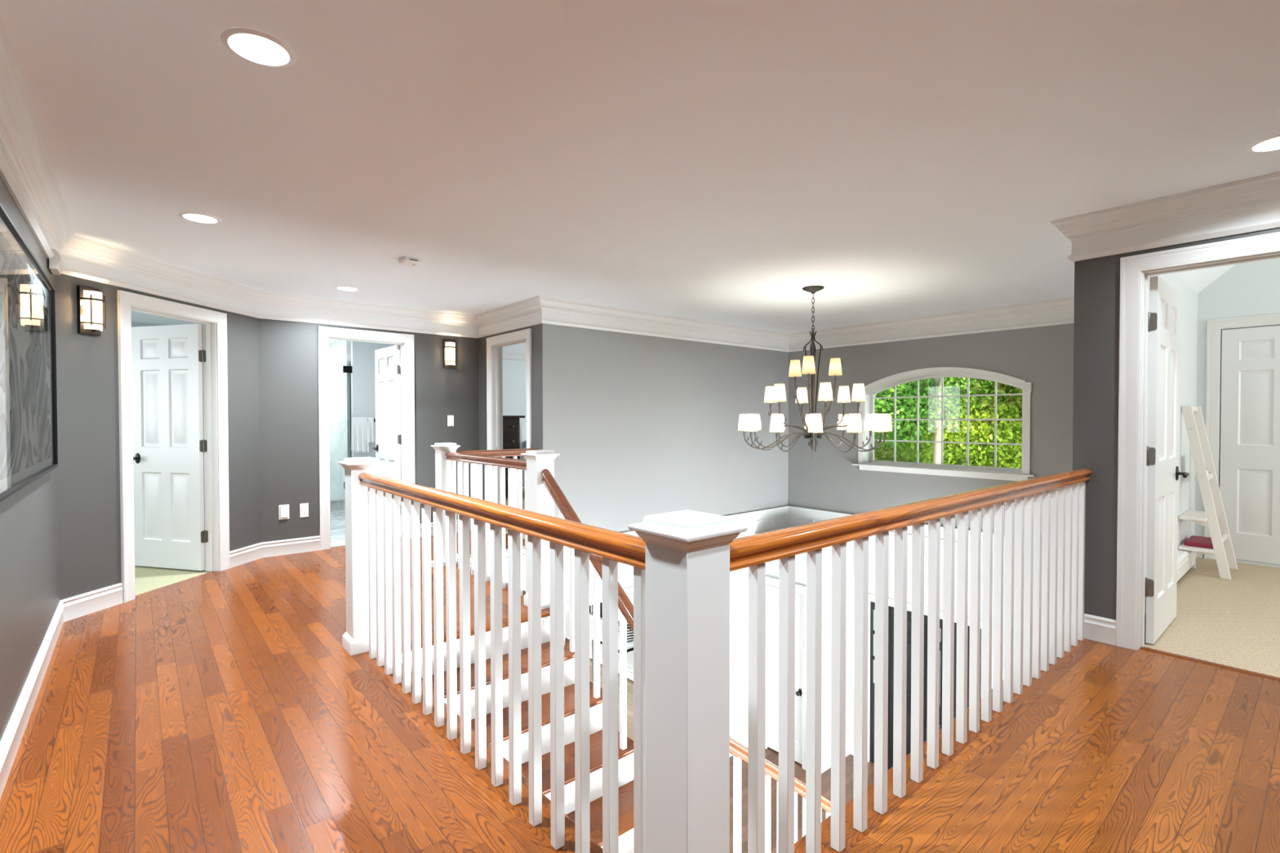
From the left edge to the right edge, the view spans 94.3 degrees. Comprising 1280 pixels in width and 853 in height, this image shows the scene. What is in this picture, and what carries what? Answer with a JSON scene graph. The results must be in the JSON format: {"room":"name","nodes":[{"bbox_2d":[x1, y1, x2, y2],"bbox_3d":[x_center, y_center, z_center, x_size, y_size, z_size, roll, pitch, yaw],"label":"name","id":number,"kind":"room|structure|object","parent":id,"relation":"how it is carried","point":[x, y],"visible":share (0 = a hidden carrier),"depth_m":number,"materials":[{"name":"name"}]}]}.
{"room":"upstairs landing","nodes":[
{"label":"upstairs landing","id":0,"kind":"room"},
{"bbox_2d":[0,175,60,742],"bbox_3d":[-1.608,0.054,1.200,0.120,2.500,6.748,-1,1,-40],"label":"wall","id":1,"kind":"structure","parent":0,"point":[30,596],"depth_m":2.67,"materials":[{"name":"grey paint"}]},
{"bbox_2d":[0,202,57,502],"bbox_3d":[-2.672,-0.271,2.570,0.036,1.040,2.320,-1,1,-40],"label":"framed print","id":2,"kind":"object","parent":1,"relation":"attached to","point":[28,435],"visible":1,"depth_m":2.53,"materials":[{"name":"grey glass"}]},
{"bbox_2d":[47,248,63,275],"bbox_3d":[-3.511,-0.988,3.565,0.058,0.118,0.210,-1,1,-40],"label":"door chime","id":3,"kind":"object","parent":1,"relation":"attached to","point":[55,264],"visible":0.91,"depth_m":3.50,"materials":[{"name":"plastic"}]},
{"bbox_2d":[0,582,122,799],"bbox_3d":[-1.537,1.228,1.461,0.301,0.144,7.029,-1,1,-40],"label":"baseboard","id":4,"kind":"structure","parent":1,"relation":"attached to","point":[78,606],"depth_m":2.98,"materials":[{"name":"white paint"}]},
{"bbox_2d":[54,273,261,599],"bbox_3d":[-3.692,0.003,4.699,0.060,2.500,1.777,0,1,5],"label":"wall","id":5,"kind":"structure","parent":0,"point":[87,365],"depth_m":4.09,"materials":[{"name":"grey paint"}]},
{"bbox_2d":[76,285,106,335],"bbox_3d":[-3.676,-0.779,3.997,0.102,0.316,0.154,0,1,5],"label":"wall sconce","id":6,"kind":"object","parent":5,"relation":"attached to","point":[89,300],"visible":1,"depth_m":3.96,"materials":[{"name":"white glass"}]},
{"bbox_2d":[117,289,230,602],"bbox_3d":[-4.086,0.138,4.782,0.907,2.228,1.042,0,1,5],"label":"door","id":7,"kind":"structure","parent":5,"relation":"in","point":[166,431],"depth_m":5.11,"materials":[{"name":"white paint"}]},
{"bbox_2d":[131,321,204,519],"bbox_3d":[-5.691,0.001,4.943,3.860,2.500,4.360,-1,1,-40],"label":"wall","id":8,"kind":"structure","parent":0,"point":[134,324],"depth_m":7.39,"materials":[{"name":"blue paint"}]},
{"bbox_2d":[328,340,351,498],"bbox_3d":[-4.655,-0.065,9.171,0.050,2.500,1.150,-1,1,-40],"label":"wall","id":9,"kind":"structure","parent":0,"point":[340,390],"depth_m":9.08,"materials":[{"name":"white paint"}]},
{"bbox_2d":[258,318,479,542],"bbox_3d":[-2.761,-0.023,6.314,2.197,2.500,0.060,-1,1,-40],"label":"wall","id":10,"kind":"structure","parent":0,"point":[288,360],"depth_m":5.84,"materials":[{"name":"grey paint"}]},
{"bbox_2d":[229,535,319,568],"bbox_3d":[-3.471,1.167,5.598,0.184,0.144,0.834,0,1,30],"label":"baseboard","id":11,"kind":"structure","parent":10,"relation":"attached to","point":[238,557],"depth_m":5.65,"materials":[{"name":"white paint"}]},
{"bbox_2d":[278,504,288,519],"bbox_3d":[-3.425,0.825,5.710,0.088,0.140,0.020,-1,1,-40],"label":"port","id":12,"kind":"object","parent":10,"relation":"attached to","point":[283,510],"visible":1,"depth_m":5.70,"materials":[{"name":"white plastic"}]},
{"bbox_2d":[299,502,308,517],"bbox_3d":[-3.297,0.824,5.826,0.076,0.136,0.009,-1,1,-40],"label":"wall outlet","id":13,"kind":"object","parent":10,"relation":"attached to","point":[304,508],"visible":1,"depth_m":5.82,"materials":[{"name":"white plastic"}]},
{"bbox_2d":[330,537,401,547],"bbox_3d":[-2.894,1.226,6.297,0.790,0.010,0.070,-1,1,-40],"label":"trim","id":14,"kind":"structure","parent":10,"relation":"attached to","point":[343,544],"depth_m":6.10,"materials":[{"name":"white wood"}]},
{"bbox_2d":[317,326,415,550],"bbox_3d":[-3.112,0.110,6.531,0.942,2.228,0.889,-1,1,-40],"label":"door","id":15,"kind":"structure","parent":10,"relation":"in","point":[393,411],"depth_m":6.47,"materials":[{"name":"white paint"}]},
{"bbox_2d":[420,518,471,537],"bbox_3d":[-2.107,1.149,6.677,0.756,0.144,0.257,-1,1,-40],"label":"baseboard","id":16,"kind":"structure","parent":10,"relation":"attached to","point":[432,526],"depth_m":6.65,"materials":[{"name":"white paint"}]},
{"bbox_2d":[443,339,456,368],"bbox_3d":[-2.142,-0.824,6.721,0.154,0.316,0.102,-1,1,-40],"label":"wall sconce","id":17,"kind":"object","parent":10,"relation":"attached to","point":[449,346],"visible":1,"depth_m":6.70,"materials":[{"name":"white glass"}]},
{"bbox_2d":[447,415,453,426],"bbox_3d":[-2.161,-0.065,6.776,0.076,0.124,0.010,-1,1,-40],"label":"light switch","id":18,"kind":"object","parent":10,"relation":"attached to","point":[450,418],"visible":1,"depth_m":6.77,"materials":[{"name":"white plastic"}]},
{"bbox_2d":[0,13,1279,351],"bbox_3d":[0.905,-1.121,4.129,7.527,0.246,7.990,-1,1,-40],"label":"trim","id":19,"kind":"structure","parent":10,"relation":"attached to","point":[1252,204],"depth_m":4.47,"materials":[{"name":"white paint"}]},
{"bbox_2d":[350,341,395,457],"bbox_3d":[-3.970,-0.062,8.920,0.670,2.500,0.120,-1,1,-40],"label":"wall","id":20,"kind":"structure","parent":0,"point":[362,378],"depth_m":8.75,"materials":[{"name":"paint"}]},
{"bbox_2d":[329,497,345,511],"bbox_3d":[-4.793,1.130,8.210,1.530,0.149,0.165,-1,1,-40],"label":"trim","id":21,"kind":"structure","parent":20,"relation":"attached to","point":[335,504],"depth_m":8.51,"materials":[{"name":"white"}]},
{"bbox_2d":[333,360,351,498],"bbox_3d":[-4.499,0.046,8.446,0.748,1.990,0.040,-1,1,-40],"label":"shower door","id":22,"kind":"structure","parent":20,"relation":"attached to","point":[346,369],"depth_m":8.65,"materials":[{"name":"clear glass"}]},
{"bbox_3d":[-4.034,-0.089,8.721,0.315,0.060,0.100,-1,1,-40],"label":"towel bar","id":23,"kind":"object","parent":20,"relation":"attached to","visible":0},
{"bbox_2d":[351,417,369,453],"bbox_3d":[-4.070,0.124,8.624,0.231,0.518,0.105,-1,1,-40],"label":"bath towel","id":24,"kind":"object","parent":23,"relation":"hanging from","point":[359,430],"visible":1,"depth_m":8.61,"materials":[{"name":"white fabric"}]},
{"bbox_2d":[367,417,375,442],"bbox_3d":[-3.956,0.053,8.719,0.096,0.370,0.117,-1,1,-40],"label":"hand towel","id":25,"kind":"object","parent":23,"relation":"hanging from","point":[371,420],"visible":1,"depth_m":8.70,"materials":[{"name":"white fabric"}]},
{"bbox_2d":[400,344,401,480],"bbox_3d":[-2.902,-0.051,8.140,0.050,2.500,2.790,-1,1,-40],"label":"wall","id":26,"kind":"structure","parent":0,"point":[400,344],"depth_m":8.92,"materials":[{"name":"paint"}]},
{"bbox_2d":[478,323,542,500],"bbox_3d":[-1.412,-0.027,6.468,0.060,2.500,1.449,-1,1,-40],"label":"wall","id":27,"kind":"structure","parent":0,"point":[536,330],"depth_m":6.04,"materials":[{"name":"grey paint"}]},
{"bbox_2d":[486,328,532,503],"bbox_3d":[-1.375,0.109,6.473,0.166,2.228,0.979,-1,1,-40],"label":"door frame","id":28,"kind":"structure","parent":27,"relation":"in","point":[495,344],"depth_m":6.74,"materials":[{"name":"white paint"}]},
{"bbox_2d":[502,360,526,488],"bbox_3d":[-0.980,-0.068,9.089,3.990,2.500,4.730,-1,1,-40],"label":"wall","id":29,"kind":"structure","parent":0,"point":[514,372],"depth_m":10.98,"materials":[{"name":"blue paint"}]},
{"bbox_2d":[502,352,526,361],"bbox_3d":[-2.457,-1.281,10.818,3.880,0.123,0.055,-1,1,-40],"label":"trim","id":30,"kind":"structure","parent":29,"relation":"attached to","point":[506,356],"depth_m":10.95,"materials":[{"name":"white paint"}]},
{"bbox_2d":[431,323,788,741],"bbox_3d":[0.126,1.524,6.922,5.160,5.620,0.120,-1,1,-40],"label":"wall","id":31,"kind":"structure","parent":0,"point":[639,426],"depth_m":6.96,"materials":[{"name":"grey paint"}]},
{"bbox_2d":[456,564,566,613],"bbox_3d":[-1.143,1.261,4.745,0.134,0.024,1.817,-1,1,-40],"label":"trim","id":32,"kind":"structure","parent":31,"relation":"attached to","point":[548,610],"depth_m":4.51,"materials":[{"name":"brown wood"}]},
{"bbox_2d":[444,452,527,595],"bbox_3d":[-1.232,0.742,4.782,0.070,1.012,1.490,-1,1,-41],"label":"stair railing","id":33,"kind":"object","parent":32,"relation":"on","point":[503,463],"visible":0.5,"depth_m":4.76,"materials":[{"name":"white paint"}]},
{"bbox_2d":[520,449,559,609],"bbox_3d":[-0.699,0.712,4.165,0.197,1.090,0.197,-1,1,-40],"label":"newel post","id":34,"kind":"object","parent":32,"relation":"on","point":[539,500],"visible":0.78,"depth_m":4.11,"materials":[{"name":"white paint"}]},
{"bbox_2d":[564,586,633,611],"bbox_3d":[-0.212,1.844,6.546,1.550,0.093,0.023,-1,1,-40],"label":"trim","id":35,"kind":"structure","parent":31,"relation":"attached to","point":[628,591],"depth_m":6.37,"materials":[{"name":"white paint"}]},
{"bbox_2d":[506,515,786,740],"bbox_3d":[0.300,2.730,7.000,4.700,2.865,0.012,-1,1,-40],"label":"trim","id":36,"kind":"structure","parent":31,"relation":"attached to","point":[784,516],"depth_m":7.92,"materials":[{"name":"white paint"}]},
{"bbox_2d":[729,735,747,756],"bbox_3d":[1.013,4.251,7.592,1.480,0.144,0.065,-1,1,-40],"label":"baseboard","id":37,"kind":"structure","parent":31,"relation":"attached to","point":[744,741],"depth_m":7.94,"materials":[{"name":"white paint"}]},
{"bbox_2d":[729,634,748,644],"bbox_3d":[1.001,2.829,7.582,1.480,0.058,0.032,-1,1,-40],"label":"trim","id":38,"kind":"structure","parent":31,"relation":"attached to","point":[744,637],"depth_m":7.84,"materials":[{"name":"white paint"}]},
{"bbox_2d":[564,505,993,546],"bbox_3d":[1.903,1.210,5.671,4.060,0.058,4.080,-1,1,-40],"label":"trim","id":39,"kind":"structure","parent":31,"relation":"attached to","point":[788,507],"depth_m":8.02,"materials":[{"name":"white paint"}]},
{"bbox_2d":[0,0,1279,354],"bbox_3d":[-0.829,-1.876,4.326,11.020,1.311,15.050,-1,1,-40],"label":"ceiling","id":40,"kind":"structure","parent":0,"point":[716,161],"depth_m":2.52,"materials":[{"name":"paint"}]},
{"bbox_2d":[178,211,221,223],"bbox_3d":[-2.588,-1.227,3.493,0.204,0.006,0.204,-1,1,-40],"label":"recessed light","id":41,"kind":"object","parent":40,"relation":"in","point":[198,217],"visible":1,"depth_m":3.49,"materials":[{"name":"white plastic"}]},
{"bbox_2d":[220,27,296,67],"bbox_3d":[-1.215,-1.204,1.893,0.204,0.006,0.204,-1,1,-40],"label":"recessed light","id":42,"kind":"object","parent":40,"relation":"in","point":[255,46],"visible":1,"depth_m":1.89,"materials":[{"name":"white plastic"}]},
{"bbox_2d":[334,285,359,291],"bbox_3d":[-2.668,-1.256,5.405,0.204,0.006,0.204,-1,1,-40],"label":"recessed light","id":43,"kind":"object","parent":40,"relation":"in","point":[339,287],"visible":1,"depth_m":5.41,"materials":[{"name":"white plastic"}]},
{"bbox_2d":[399,256,422,266],"bbox_3d":[-1.709,-1.223,4.416,0.136,0.045,0.137,-1,1,-40],"label":"smoke detector","id":44,"kind":"object","parent":40,"relation":"attached to","point":[405,260],"visible":1,"depth_m":4.38,"materials":[{"name":"white plastic"}]},
{"bbox_2d":[737,285,892,460],"bbox_3d":[1.580,-0.480,5.421,1.352,1.570,1.352,-1,1,-40],"label":"chandelier","id":45,"kind":"object","parent":40,"relation":"hanging from","point":[751,423],"visible":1,"depth_m":5.31,"materials":[{"name":"white fabric"}]},
{"bbox_2d":[1246,133,1279,152],"bbox_3d":[2.743,-1.219,2.542,0.204,0.006,0.204,-1,1,-40],"label":"recessed light","id":46,"kind":"object","parent":40,"relation":"in","point":[1272,143],"visible":1,"depth_m":2.57,"materials":[{"name":"white plastic"}]},
{"bbox_2d":[0,488,1279,852],"bbox_3d":[-0.490,1.272,4.134,10.720,0.030,14.250,-1,1,-40],"label":"floor","id":47,"kind":"structure","parent":0,"point":[226,711],"depth_m":2.38,"materials":[{"name":"brown wood"}]},
{"bbox_2d":[337,457,384,655],"bbox_3d":[-1.596,0.725,3.404,0.197,1.090,0.197,-1,1,-40],"label":"newel post","id":48,"kind":"object","parent":47,"relation":"on","point":[355,641],"visible":0.84,"depth_m":3.33,"materials":[{"name":"white paint"}]},
{"bbox_2d":[431,442,460,560],"bbox_3d":[-1.766,0.695,5.397,0.197,1.090,0.197,-1,1,-40],"label":"newel post","id":49,"kind":"object","parent":47,"relation":"on","point":[442,466],"visible":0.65,"depth_m":5.33,"materials":[{"name":"white paint"}]},
{"bbox_2d":[401,608,550,653],"bbox_3d":[-1.045,1.276,3.725,1.036,0.024,0.134,-1,1,-40],"label":"trim","id":50,"kind":"structure","parent":47,"relation":"attached to","point":[524,615],"depth_m":3.79,"materials":[{"name":"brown wood"}]},
{"bbox_2d":[361,651,602,852],"bbox_3d":[-0.688,1.296,2.399,0.134,0.024,2.619,-1,1,-40],"label":"trim","id":51,"kind":"structure","parent":47,"relation":"attached to","point":[542,831],"depth_m":2.14,"materials":[{"name":"brown wood"}]},
{"bbox_2d":[358,472,645,852],"bbox_3d":[-0.743,0.778,2.398,0.070,1.012,2.500,-1,1,-40],"label":"stair railing","id":52,"kind":"object","parent":51,"relation":"on","point":[387,524],"visible":0.98,"depth_m":2.02,"materials":[{"name":"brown wood"}]},
{"bbox_2d":[502,415,524,495],"bbox_3d":[-2.314,0.499,9.752,0.680,1.354,0.524,-1,1,-40],"label":"dresser","id":53,"kind":"object","parent":47,"relation":"on","point":[511,424],"visible":0.21,"depth_m":9.62,"materials":[{"name":"brown wood"}]},
{"bbox_2d":[520,423,526,486],"bbox_3d":[-1.768,0.557,10.206,0.900,1.222,0.780,-1,1,-40],"label":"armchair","id":54,"kind":"object","parent":47,"relation":"on","point":[522,426],"visible":0.02,"depth_m":10.16,"materials":[{"name":"white fabric"}]},
{"bbox_2d":[523,440,526,448],"bbox_3d":[-1.790,0.476,10.232,0.460,0.480,0.170,-1,1,-40],"label":"throw pillow","id":55,"kind":"object","parent":54,"relation":"on","point":[525,442],"visible":0.15,"depth_m":10.08,"materials":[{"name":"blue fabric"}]},
{"bbox_2d":[627,510,747,852],"bbox_3d":[0.111,0.754,1.391,0.197,1.090,0.197,-1,1,-40],"label":"newel post","id":56,"kind":"object","parent":47,"relation":"on","point":[687,552],"visible":1,"depth_m":1.34,"materials":[{"name":"white paint"}]},
{"bbox_2d":[794,638,1088,852],"bbox_3d":[1.399,1.292,2.539,3.229,0.024,0.134,-1,1,-40],"label":"trim","id":57,"kind":"structure","parent":47,"relation":"on","point":[853,837],"depth_m":2.12,"materials":[{"name":"brown wood"}]},
{"bbox_2d":[729,468,1091,852],"bbox_3d":[1.410,0.774,2.492,3.265,1.012,0.070,-1,1,-40],"label":"stair railing","id":58,"kind":"object","parent":57,"relation":"on","point":[1044,577],"visible":1,"depth_m":2.06,"materials":[{"name":"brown wood"}]},
{"bbox_2d":[1177,405,1237,579],"bbox_3d":[4.852,0.531,5.054,0.574,1.412,0.314,-1,1,-40],"label":"ladder shelf","id":59,"kind":"object","parent":47,"relation":"on","point":[1214,514],"visible":0.98,"depth_m":4.96,"materials":[{"name":"white paint"}]},
{"bbox_2d":[1183,535,1213,548],"bbox_3d":[4.836,0.992,5.100,0.400,0.036,0.190,-1,1,-40],"label":"folded blanket","id":60,"kind":"object","parent":59,"relation":"on","point":[1193,540],"visible":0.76,"depth_m":5.03,"materials":[{"name":"red fabric"}]},
{"bbox_2d":[1140,646,1279,681],"bbox_3d":[3.105,1.266,3.096,0.055,0.009,0.760,-1,1,-40],"label":"trim","id":61,"kind":"structure","parent":47,"relation":"on","point":[1201,661],"depth_m":3.15,"materials":[{"name":"brown wood"}]},
{"bbox_3d":[-1.321,1.247,5.697,0.826,0.024,0.134,-1,1,-40],"label":"trim","id":62,"kind":"structure","parent":47,"relation":"attached to","visible":0},
{"bbox_2d":[456,448,538,546],"bbox_3d":[-1.368,0.728,5.709,0.870,1.012,0.070,-1,1,-40],"label":"stair railing","id":63,"kind":"object","parent":62,"relation":"on","point":[514,453],"visible":0.23,"depth_m":5.68,"materials":[{"name":"white paint"}]},
{"bbox_2d":[564,526,850,760],"bbox_3d":[0.514,2.856,9.866,0.790,2.865,6.040,-1,1,-40],"label":"wall","id":64,"kind":"structure","parent":0,"point":[771,567],"depth_m":7.52,"materials":[{"name":"white paint"}]},
{"bbox_2d":[589,602,602,625],"bbox_3d":[-0.924,2.864,10.980,0.083,1.406,1.666,-1,1,-40],"label":"window","id":65,"kind":"structure","parent":64,"relation":"in","point":[601,603],"depth_m":10.80,"materials":[{"name":"white paint"}]},
{"bbox_2d":[566,636,633,680],"bbox_3d":[-0.604,4.180,10.537,0.074,0.200,2.416,-1,1,-40],"label":"baseboard","id":66,"kind":"structure","parent":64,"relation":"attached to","point":[629,670],"depth_m":10.20,"materials":[{"name":"white wood"}]},
{"bbox_2d":[764,578,806,770],"bbox_3d":[1.908,3.166,7.736,0.177,2.308,0.786,-1,1,-40],"label":"door","id":67,"kind":"structure","parent":64,"relation":"in","point":[771,590],"depth_m":7.82,"materials":[{"name":"white paint"}]},
{"bbox_2d":[765,575,806,588],"bbox_3d":[1.837,2.003,7.692,0.045,0.025,0.750,-1,1,-40],"label":"door frame","id":68,"kind":"structure","parent":64,"relation":"attached to","point":[766,576],"depth_m":7.70,"materials":[{"name":"white paint"}]},
{"bbox_2d":[821,546,847,756],"bbox_3d":[2.482,2.842,7.567,0.560,2.560,0.012,-1,1,-40],"label":"trim","id":69,"kind":"structure","parent":64,"relation":"attached to","point":[829,551],"depth_m":7.40,"materials":[{"name":"white paint"}]},
{"bbox_2d":[821,742,853,773],"bbox_3d":[2.504,4.250,7.551,0.796,0.144,0.165,-1,1,-35],"label":"baseboard","id":70,"kind":"structure","parent":64,"relation":"attached to","point":[825,763],"depth_m":7.51,"materials":[{"name":"white paint"}]},
{"bbox_2d":[822,634,853,651],"bbox_3d":[2.531,2.773,7.508,0.760,0.058,0.164,-1,1,-40],"label":"trim","id":71,"kind":"structure","parent":64,"relation":"attached to","point":[825,647],"depth_m":7.49,"materials":[{"name":"white paint"}]},
{"bbox_2d":[589,657,888,852],"bbox_3d":[0.320,4.372,6.045,6.260,0.051,11.750,-1,1,-40],"label":"floor","id":72,"kind":"structure","parent":0,"point":[772,756],"depth_m":7.21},
{"bbox_2d":[401,615,634,852],"bbox_3d":[0.530,2.829,3.549,3.175,3.074,2.905,-1,1,-40],"label":"staircase","id":73,"kind":"structure","parent":72,"relation":"on","point":[625,757],"depth_m":3.46,"materials":[{"name":"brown wood"}]},
{"bbox_2d":[541,468,633,750],"bbox_3d":[-0.194,1.296,3.579,0.070,2.006,1.440,-1,1,-40],"label":"stair railing","id":74,"kind":"object","parent":73,"relation":"on","point":[566,511],"visible":0.31,"depth_m":3.65,"materials":[{"name":"white paint"}]},
{"bbox_2d":[729,736,831,852],"bbox_3d":[1.159,2.833,3.700,2.060,2.647,0.070,-1,1,-40],"label":"stair railing","id":75,"kind":"object","parent":73,"relation":"on","point":[739,751],"visible":0.26,"depth_m":3.29,"materials":[{"name":"white paint"}]},
{"bbox_2d":[591,631,633,681],"bbox_3d":[-0.405,3.892,9.784,0.400,0.801,0.840,-1,1,-40],"label":"console table","id":76,"kind":"object","parent":72,"relation":"on","point":[629,645],"visible":0.21,"depth_m":9.74,"materials":[{"name":"white wood"}]},
{"bbox_2d":[617,620,633,642],"bbox_3d":[-0.213,3.346,9.703,0.280,0.292,0.353,-1,1,-40],"label":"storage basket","id":77,"kind":"object","parent":76,"relation":"on","point":[629,632],"visible":0.34,"depth_m":9.59,"materials":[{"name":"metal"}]},
{"bbox_2d":[787,323,1074,744],"bbox_3d":[3.517,1.518,7.067,0.200,5.620,4.285,-1,1,-40],"label":"wall","id":78,"kind":"structure","parent":0,"point":[1042,357],"depth_m":7.19,"materials":[{"name":"grey paint"}]},
{"bbox_2d":[794,515,1014,613],"bbox_3d":[3.423,2.704,7.034,0.012,2.810,3.780,-1,1,-40],"label":"trim","id":79,"kind":"structure","parent":78,"relation":"attached to","point":[795,517],"depth_m":7.20,"materials":[{"name":"white paint"}]},
{"bbox_2d":[867,593,982,769],"bbox_3d":[3.429,3.237,7.165,0.245,2.180,1.516,-1,1,-40],"label":"door","id":80,"kind":"structure","parent":78,"relation":"in","point":[871,633],"depth_m":7.26,"materials":[{"name":"paint"}]},
{"bbox_2d":[851,367,1035,480],"bbox_3d":[3.511,-0.061,6.997,0.265,1.259,2.053,-1,1,-40],"label":"window","id":81,"kind":"structure","parent":78,"relation":"in","point":[866,461],"depth_m":6.96,"materials":[{"name":"white paint"}]},
{"bbox_2d":[1145,272,1198,576],"bbox_3d":[3.984,0.006,4.553,3.227,2.480,0.050,-1,1,-40],"label":"wall","id":82,"kind":"structure","parent":0,"point":[1188,296],"depth_m":5.18,"materials":[{"name":"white paint"}]},
{"bbox_2d":[1144,549,1195,614],"bbox_3d":[3.925,1.147,4.438,2.326,0.200,0.074,-1,1,-40],"label":"baseboard heater","id":83,"kind":"object","parent":82,"relation":"attached to","point":[1186,559],"visible":0.22,"depth_m":4.88,"materials":[{"name":"white metal"}]},
{"bbox_2d":[1195,551,1203,558],"bbox_3d":[5.030,1.160,5.385,0.580,0.144,0.060,-1,1,-40],"label":"baseboard","id":84,"kind":"structure","parent":82,"relation":"attached to","point":[1197,554],"depth_m":5.56,"materials":[{"name":"white paint"}]},
{"bbox_2d":[1072,226,1279,620],"bbox_3d":[3.432,0.025,2.663,0.060,2.500,2.460,-1,1,-40],"label":"wall","id":85,"kind":"structure","parent":0,"point":[1096,280],"depth_m":3.48,"materials":[{"name":"grey paint"}]},
{"bbox_2d":[1084,613,1115,645],"bbox_3d":[2.681,1.191,3.507,0.018,0.144,0.216,-1,1,-40],"label":"baseboard","id":86,"kind":"structure","parent":85,"relation":"attached to","point":[1097,628],"depth_m":3.48,"materials":[{"name":"white paint"}]},
{"bbox_2d":[1115,231,1279,650],"bbox_3d":[3.392,0.151,3.323,0.897,2.228,0.962,-1,1,-40],"label":"door","id":87,"kind":"structure","parent":85,"relation":"in","point":[1162,321],"depth_m":3.39,"materials":[{"name":"white paint"}]},
{"bbox_2d":[1195,257,1279,568],"bbox_3d":[6.704,-0.613,3.907,0.100,3.731,4.540,-1,1,-40],"label":"wall","id":88,"kind":"structure","parent":0,"point":[1248,289],"depth_m":5.38,"materials":[{"name":"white paint"}]},
{"bbox_2d":[1204,313,1279,564],"bbox_3d":[5.614,0.126,5.186,0.123,2.215,0.966,-1,1,-40],"label":"door","id":89,"kind":"structure","parent":88,"relation":"in","point":[1249,428],"depth_m":5.32,"materials":[{"name":"white paint"}]},
{"label":"outside","id":90,"kind":"structure","parent":0,"visible":0},
{"bbox_3d":[13.296,4.480,32.295,120.000,0.300,150.000,-1,1,-40],"label":"ground","id":91,"kind":"structure","parent":90,"visible":0},
{"bbox_2d":[874,431,947,463],"bbox_3d":[7.100,-2.305,20.655,6.848,13.641,5.801,0,1,23],"label":"tree","id":92,"kind":"object","parent":91,"relation":"on","point":[884,454],"visible":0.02,"depth_m":18.41,"materials":[{"name":"green plant"}]},
{"bbox_2d":[881,377,961,463],"bbox_3d":[7.169,-1.811,14.872,4.882,12.832,4.675,1,1,42],"label":"tree","id":93,"kind":"object","parent":91,"relation":"on","point":[937,433],"visible":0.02,"depth_m":14.15,"materials":[{"name":"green plant"}]},
{"bbox_2d":[874,377,998,448],"bbox_3d":[6.964,-1.796,16.815,5.194,12.745,6.930,0,1,18],"label":"tree","id":94,"kind":"object","parent":91,"relation":"on","point":[882,406],"visible":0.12,"depth_m":14.49,"materials":[{"name":"green plant"}]},
{"bbox_2d":[874,381,1022,466],"bbox_3d":[9.091,-1.757,17.611,5.974,12.633,7.255,0,1,-12],"label":"tree","id":95,"kind":"object","parent":91,"relation":"on","point":[976,434],"visible":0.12,"depth_m":14.70,"materials":[{"name":"green plant"}]},
{"bbox_2d":[911,378,1016,466],"bbox_3d":[10.484,-2.847,19.890,5.399,14.743,8.161,0,1,-14],"label":"tree","id":96,"kind":"object","parent":91,"relation":"on","point":[977,379],"visible":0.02,"depth_m":17.79,"materials":[{"name":"green plant"}]},
{"bbox_2d":[949,377,1022,468],"bbox_3d":[11.657,-2.267,16.611,6.140,13.680,8.409,1,1,40],"label":"tree","id":97,"kind":"object","parent":91,"relation":"on","point":[1002,388],"visible":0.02,"depth_m":15.18,"materials":[{"name":"green plant"}]},
{"bbox_2d":[970,382,1022,468],"bbox_3d":[10.904,-0.653,14.171,4.807,10.531,5.496,0,1,8],"label":"tree","id":98,"kind":"object","parent":91,"relation":"on","point":[1018,455],"visible":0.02,"depth_m":14.71,"materials":[{"name":"green plant"}]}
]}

